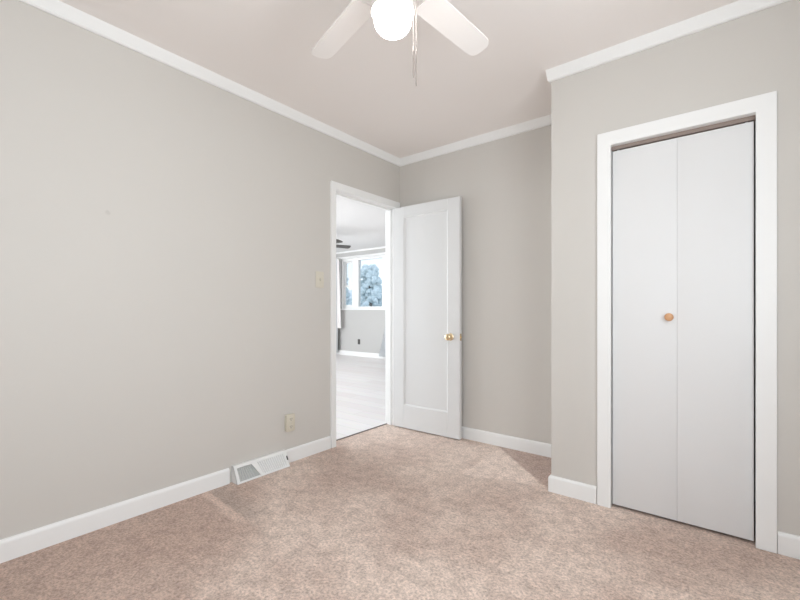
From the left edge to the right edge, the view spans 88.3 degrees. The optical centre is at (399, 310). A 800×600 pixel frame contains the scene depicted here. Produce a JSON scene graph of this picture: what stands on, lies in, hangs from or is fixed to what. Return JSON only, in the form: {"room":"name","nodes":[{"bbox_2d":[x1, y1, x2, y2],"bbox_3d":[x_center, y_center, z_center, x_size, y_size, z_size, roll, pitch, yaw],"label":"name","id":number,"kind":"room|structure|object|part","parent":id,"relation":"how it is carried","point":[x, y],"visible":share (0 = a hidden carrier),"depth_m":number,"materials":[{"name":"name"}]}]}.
{"room":"empty bedroom","nodes":[
{"label":"empty bedroom","id":0,"kind":"room"},
{"bbox_2d":[0,0,399,539],"bbox_3d":[-1.210,-0.170,2.371,0.100,2.440,3.950,0,0,39],"label":"wall","id":1,"kind":"structure","parent":0,"point":[165,230],"depth_m":2.14,"materials":[{"name":"beige paint"}]},
{"bbox_2d":[0,468,229,563],"bbox_3d":[-1.684,1.004,1.683,0.014,0.093,2.083,0,0,39],"label":"baseboard","id":2,"kind":"structure","parent":1,"relation":"attached to","point":[21,544],"depth_m":1.99,"materials":[{"name":"white paint"}]},
{"bbox_2d":[19,0,399,166],"bbox_3d":[-1.161,-1.357,2.332,0.024,0.066,3.750,0,0,39],"label":"crown molding","id":3,"kind":"structure","parent":1,"relation":"attached to","point":[56,8],"depth_m":2.29,"materials":[{"name":"white paint"}]},
{"bbox_2d":[285,413,294,431],"bbox_3d":[-0.758,0.772,2.833,0.031,0.116,0.068,0,0,39],"label":"wall outlet","id":4,"kind":"object","parent":1,"relation":"attached to","point":[289,418],"visible":1,"depth_m":2.82,"materials":[{"name":"beige plastic"}]},
{"bbox_2d":[316,271,323,287],"bbox_3d":[-0.591,-0.227,3.054,0.018,0.120,0.076,0,0,39],"label":"light switch","id":5,"kind":"object","parent":1,"relation":"attached to","point":[319,275],"visible":1,"depth_m":3.05,"materials":[{"name":"beige plastic"}]},
{"bbox_2d":[330,181,399,447],"bbox_3d":[-0.310,0.032,3.501,0.135,2.037,0.840,0,0,39],"label":"door frame","id":6,"kind":"structure","parent":1,"relation":"attached to","point":[336,189],"depth_m":3.49,"materials":[{"name":"white paint"}]},
{"bbox_3d":[-0.356,0.032,3.538,0.017,2.037,0.840,0,0,39],"label":"casing","id":7,"kind":"part","parent":6,"relation":"part of","materials":[{"name":"white paint"}]},
{"bbox_2d":[286,436,330,462],"bbox_3d":[-0.656,1.004,2.976,0.014,0.093,0.402,0,0,39],"label":"baseboard","id":8,"kind":"structure","parent":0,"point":[311,448],"depth_m":2.96,"materials":[{"name":"white paint"}]},
{"bbox_2d":[336,196,384,251],"bbox_3d":[-2.477,-1.430,5.999,6.400,0.080,7.350,0,0,39],"label":"ceiling","id":9,"kind":"structure","parent":0,"point":[358,225],"depth_m":6.76,"materials":[{"name":"white paint"}]},
{"bbox_2d":[336,239,350,248],"bbox_3d":[-1.415,-1.205,7.221,1.140,0.370,1.176,0,0,39],"label":"ceiling fan","id":10,"kind":"object","parent":9,"relation":"hanging from","point":[337,240],"visible":0.08,"depth_m":7.45,"materials":[{"name":"grey"}]},
{"bbox_3d":[-1.127,-1.155,7.437,0.490,0.040,0.130,0,0,-30],"label":"blade","id":11,"kind":"part","parent":10,"relation":"part of","materials":[{"name":"grey"}]},
{"bbox_2d":[336,248,384,352],"bbox_3d":[-0.192,-0.170,8.967,6.520,2.440,0.140,0,0,39],"label":"wall","id":12,"kind":"structure","parent":0,"point":[368,326],"depth_m":9.43,"materials":[{"name":"grey paint"}]},
{"bbox_2d":[336,350,384,358],"bbox_3d":[-0.195,1.006,8.867,6.400,0.100,0.020,0,0,39],"label":"baseboard","id":13,"kind":"structure","parent":12,"relation":"attached to","point":[342,352],"depth_m":9.44,"materials":[{"name":"white paint"}]},
{"bbox_2d":[336,246,384,253],"bbox_3d":[-0.195,-1.373,8.867,6.400,0.035,0.020,0,0,39],"label":"crown molding","id":14,"kind":"structure","parent":12,"relation":"attached to","point":[383,246],"depth_m":9.41,"materials":[{"name":"white paint"}]},
{"bbox_2d":[336,252,384,258],"bbox_3d":[-0.716,-1.235,9.215,2.890,0.040,0.125,0,0,39],"label":"curtain rod","id":15,"kind":"object","parent":12,"relation":"attached to","point":[382,252],"visible":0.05,"depth_m":9.28,"materials":[{"name":"white paint"}]},
{"bbox_2d":[336,259,337,351],"bbox_3d":[-1.646,-0.110,9.909,0.430,2.220,0.061,0,0,39],"label":"curtain","id":16,"kind":"object","parent":15,"relation":"hanging from","point":[336,259],"visible":0.16,"depth_m":9.77,"materials":[{"name":"grey fabric"}]},
{"bbox_2d":[337,259,340,327],"bbox_3d":[-1.437,-0.395,9.711,0.125,1.630,0.027,0,0,39],"label":"curtain","id":17,"kind":"object","parent":15,"relation":"hanging from","point":[338,273],"visible":1,"depth_m":9.72,"materials":[{"name":"white fabric"}]},
{"bbox_2d":[379,331,384,356],"bbox_3d":[-0.083,-0.110,8.653,0.960,2.220,0.057,0,0,39],"label":"curtain","id":18,"kind":"object","parent":15,"relation":"hanging from","point":[382,350],"visible":0.08,"depth_m":8.87,"materials":[{"name":"grey fabric"}]},
{"bbox_2d":[338,253,384,309],"bbox_3d":[-0.669,-0.625,9.282,2.040,1.240,0.160,0,0,39],"label":"window","id":19,"kind":"structure","parent":12,"relation":"in","point":[356,287],"depth_m":9.56,"materials":[{"name":"white paint"}]},
{"bbox_3d":[-1.193,-0.620,9.755,0.290,1.070,0.063,0,0,39],"label":"sash","id":20,"kind":"part","parent":19,"relation":"part of","materials":[{"name":"white paint"}]},
{"bbox_3d":[-0.694,-0.020,9.251,2.040,0.030,0.080,0,0,39],"label":"sill","id":21,"kind":"part","parent":19,"relation":"part of","materials":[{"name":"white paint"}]},
{"bbox_2d":[59,0,738,157],"bbox_3d":[0.011,-1.430,1.400,3.020,0.080,3.750,0,0,39],"label":"ceiling","id":22,"kind":"structure","parent":0,"point":[367,91],"depth_m":2.22,"materials":[{"name":"paint"}]},
{"bbox_2d":[312,0,488,85],"bbox_3d":[-0.025,-1.074,1.449,0.762,0.632,0.762,0,0,4],"label":"ceiling fan","id":23,"kind":"object","parent":22,"relation":"hanging from","point":[392,18],"visible":1,"depth_m":1.61,"materials":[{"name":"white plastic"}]},
{"bbox_3d":[-0.244,-1.146,1.698,0.110,0.058,0.353,0,0,-41],"label":"blade","id":24,"kind":"part","parent":23,"relation":"part of","materials":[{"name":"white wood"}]},
{"bbox_3d":[-0.025,-1.018,1.449,0.131,0.095,0.131,0,0,39],"label":"globe","id":25,"kind":"part","parent":23,"relation":"part of","materials":[{"name":"white glass"}]},
{"bbox_3d":[0.028,-1.013,1.404,0.049,0.246,0.003,0,0,39],"label":"pull chain","id":26,"kind":"part","parent":23,"relation":"part of","materials":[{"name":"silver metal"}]},
{"bbox_3d":[0.045,-0.839,1.390,0.005,0.107,0.005,0,0,39],"label":"chain pull","id":27,"kind":"part","parent":23,"relation":"part of","materials":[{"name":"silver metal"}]},
{"bbox_3d":[0.035,-1.008,1.409,0.055,0.256,0.003,0,0,39],"label":"pull chain","id":28,"kind":"part","parent":23,"relation":"part of","materials":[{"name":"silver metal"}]},
{"bbox_3d":[0.055,-0.820,1.393,0.005,0.124,0.005,0,0,39],"label":"chain pull","id":29,"kind":"part","parent":23,"relation":"part of","materials":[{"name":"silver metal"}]},
{"bbox_3d":[0.224,-1.146,1.668,0.353,0.058,0.110,0,0,-41],"label":"blade","id":30,"kind":"part","parent":23,"relation":"part of","materials":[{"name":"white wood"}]},
{"bbox_2d":[0,354,799,599],"bbox_3d":[-1.334,1.080,4.930,9.520,0.060,7.600,0,0,39],"label":"floor","id":31,"kind":"structure","parent":0,"point":[387,512],"depth_m":1.86,"materials":[{"name":"beige carpet"}]},
{"bbox_2d":[231,449,289,484],"bbox_3d":[-0.883,0.999,2.642,0.070,0.101,0.380,0,0,39],"label":"floor vent","id":32,"kind":"object","parent":31,"relation":"in","point":[243,472],"visible":1,"depth_m":2.61,"materials":[{"name":"white metal"}]},
{"bbox_3d":[-0.945,1.007,2.566,0.043,0.084,0.148,0,0,39],"label":"louver panel","id":33,"kind":"part","parent":32,"relation":"part of","materials":[{"name":"grey metal"}]},
{"bbox_3d":[-0.838,1.005,2.692,0.043,0.084,0.209,0,0,39],"label":"louver panel","id":34,"kind":"part","parent":32,"relation":"part of","materials":[{"name":"white metal"}]},
{"bbox_2d":[336,423,386,440],"bbox_3d":[-0.348,1.053,3.526,0.018,0.014,0.730,0,0,39],"label":"threshold","id":35,"kind":"object","parent":31,"relation":"on","point":[385,423],"visible":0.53,"depth_m":3.54,"materials":[{"name":"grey metal"}]},
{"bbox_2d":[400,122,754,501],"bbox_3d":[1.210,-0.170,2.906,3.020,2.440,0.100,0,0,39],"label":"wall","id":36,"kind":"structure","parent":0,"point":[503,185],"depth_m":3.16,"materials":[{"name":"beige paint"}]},
{"bbox_2d":[394,196,461,439],"bbox_3d":[0.216,0.062,3.519,0.692,1.956,0.130,0,0,37],"label":"door","id":37,"kind":"structure","parent":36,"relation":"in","point":[428,235],"depth_m":3.50,"materials":[{"name":"white paint"}]},
{"bbox_3d":[0.221,0.007,3.526,0.458,1.674,0.012,0,0,37],"label":"panel","id":38,"kind":"part","parent":37,"relation":"part of","materials":[{"name":"white paint"}]},
{"bbox_3d":[0.221,0.007,3.526,0.450,1.666,0.032,0,0,37],"label":"panel moulding","id":39,"kind":"part","parent":37,"relation":"part of","materials":[{"name":"white paint"}]},
{"bbox_3d":[0.393,0.218,3.334,0.055,0.055,0.050,0,0,37],"label":"knob","id":40,"kind":"part","parent":37,"relation":"part of","materials":[{"name":"gold metal"}]},
{"bbox_2d":[462,426,550,457],"bbox_3d":[0.607,1.004,3.313,1.571,0.093,0.014,0,0,39],"label":"baseboard","id":41,"kind":"structure","parent":36,"relation":"attached to","point":[515,443],"depth_m":3.14,"materials":[{"name":"white paint"}]},
{"bbox_2d":[551,0,799,535],"bbox_3d":[1.476,-0.170,1.980,1.449,2.440,0.100,0,0,39],"label":"wall","id":42,"kind":"structure","parent":0,"point":[757,53],"depth_m":2.09,"materials":[{"name":"beige paint"}]},
{"bbox_2d":[400,0,789,166],"bbox_3d":[0.997,-1.357,2.639,3.020,0.066,0.583,0,0,39],"label":"crown molding","id":43,"kind":"structure","parent":42,"relation":"attached to","point":[741,8],"depth_m":2.16,"materials":[{"name":"white paint"}]},
{"bbox_2d":[613,121,753,540],"bbox_3d":[1.363,0.090,2.028,0.574,1.892,0.072,0,0,39],"label":"door","id":44,"kind":"structure","parent":42,"relation":"in","point":[683,207],"depth_m":2.00,"materials":[{"name":"white paint"},{"name":"wood"}]},
{"bbox_3d":[1.259,0.094,2.128,0.288,1.884,0.030,0,0,39],"label":"bifold panel","id":45,"kind":"part","parent":44,"relation":"part of","materials":[{"name":"white paint"}]},
{"bbox_3d":[1.328,0.034,2.033,0.039,0.039,0.035,0,0,39],"label":"knob","id":46,"kind":"part","parent":44,"relation":"part of","materials":[{"name":"brown wood"}]},
{"bbox_3d":[1.484,0.094,1.949,0.286,1.884,0.030,0,0,39],"label":"bifold panel","id":47,"kind":"part","parent":44,"relation":"part of","materials":[{"name":"white paint"}]},
{"bbox_2d":[611,115,755,151],"bbox_3d":[1.372,-0.865,2.038,0.588,0.020,0.026,0,0,39],"label":"track","id":48,"kind":"object","parent":42,"relation":"attached to","point":[749,118],"visible":0.8,"depth_m":2.01,"materials":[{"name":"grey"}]},
{"bbox_2d":[597,91,776,553],"bbox_3d":[1.380,0.051,2.044,0.718,1.997,0.118,0,0,39],"label":"door frame","id":49,"kind":"structure","parent":42,"relation":"attached to","point":[764,106],"depth_m":1.82,"materials":[{"name":"white paint"}]},
{"bbox_2d":[777,531,799,559],"bbox_3d":[1.820,1.004,1.633,0.479,0.093,0.014,0,0,39],"label":"baseboard","id":50,"kind":"structure","parent":42,"relation":"attached to","point":[788,545],"depth_m":1.76,"materials":[{"name":"white paint"}]},
{"bbox_3d":[1.122,-0.170,2.618,0.100,2.440,0.459,0,0,39],"label":"wall","id":51,"kind":"structure","parent":0,"visible":0},
{"bbox_2d":[548,475,596,503],"bbox_3d":[1.138,1.004,2.533,0.258,0.093,0.572,0,0,39],"label":"baseboard","id":52,"kind":"structure","parent":51,"relation":"attached to","point":[558,485],"depth_m":2.31,"materials":[{"name":"white paint"}]},
{"label":"outside","id":53,"kind":"structure","parent":0,"visible":0},
{"bbox_3d":[11.417,1.600,26.189,70.000,0.100,40.750,0,0,39],"label":"ground","id":54,"kind":"structure","parent":53,"visible":0},
{"bbox_2d":[346,277,351,304],"bbox_3d":[-5.390,-1.258,31.826,3.873,5.617,3.914,0,0,-3],"label":"tree","id":55,"kind":"object","parent":54,"relation":"on","point":[348,294],"visible":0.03,"depth_m":31.83,"materials":[{"name":"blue plant"}]},
{"bbox_2d":[348,264,381,305],"bbox_3d":[-2.106,-0.790,27.748,2.817,4.681,2.917,0,0,39],"label":"tree","id":56,"kind":"object","parent":54,"relation":"on","point":[371,287],"visible":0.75,"depth_m":27.17,"materials":[{"name":"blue plant"}]}
]}

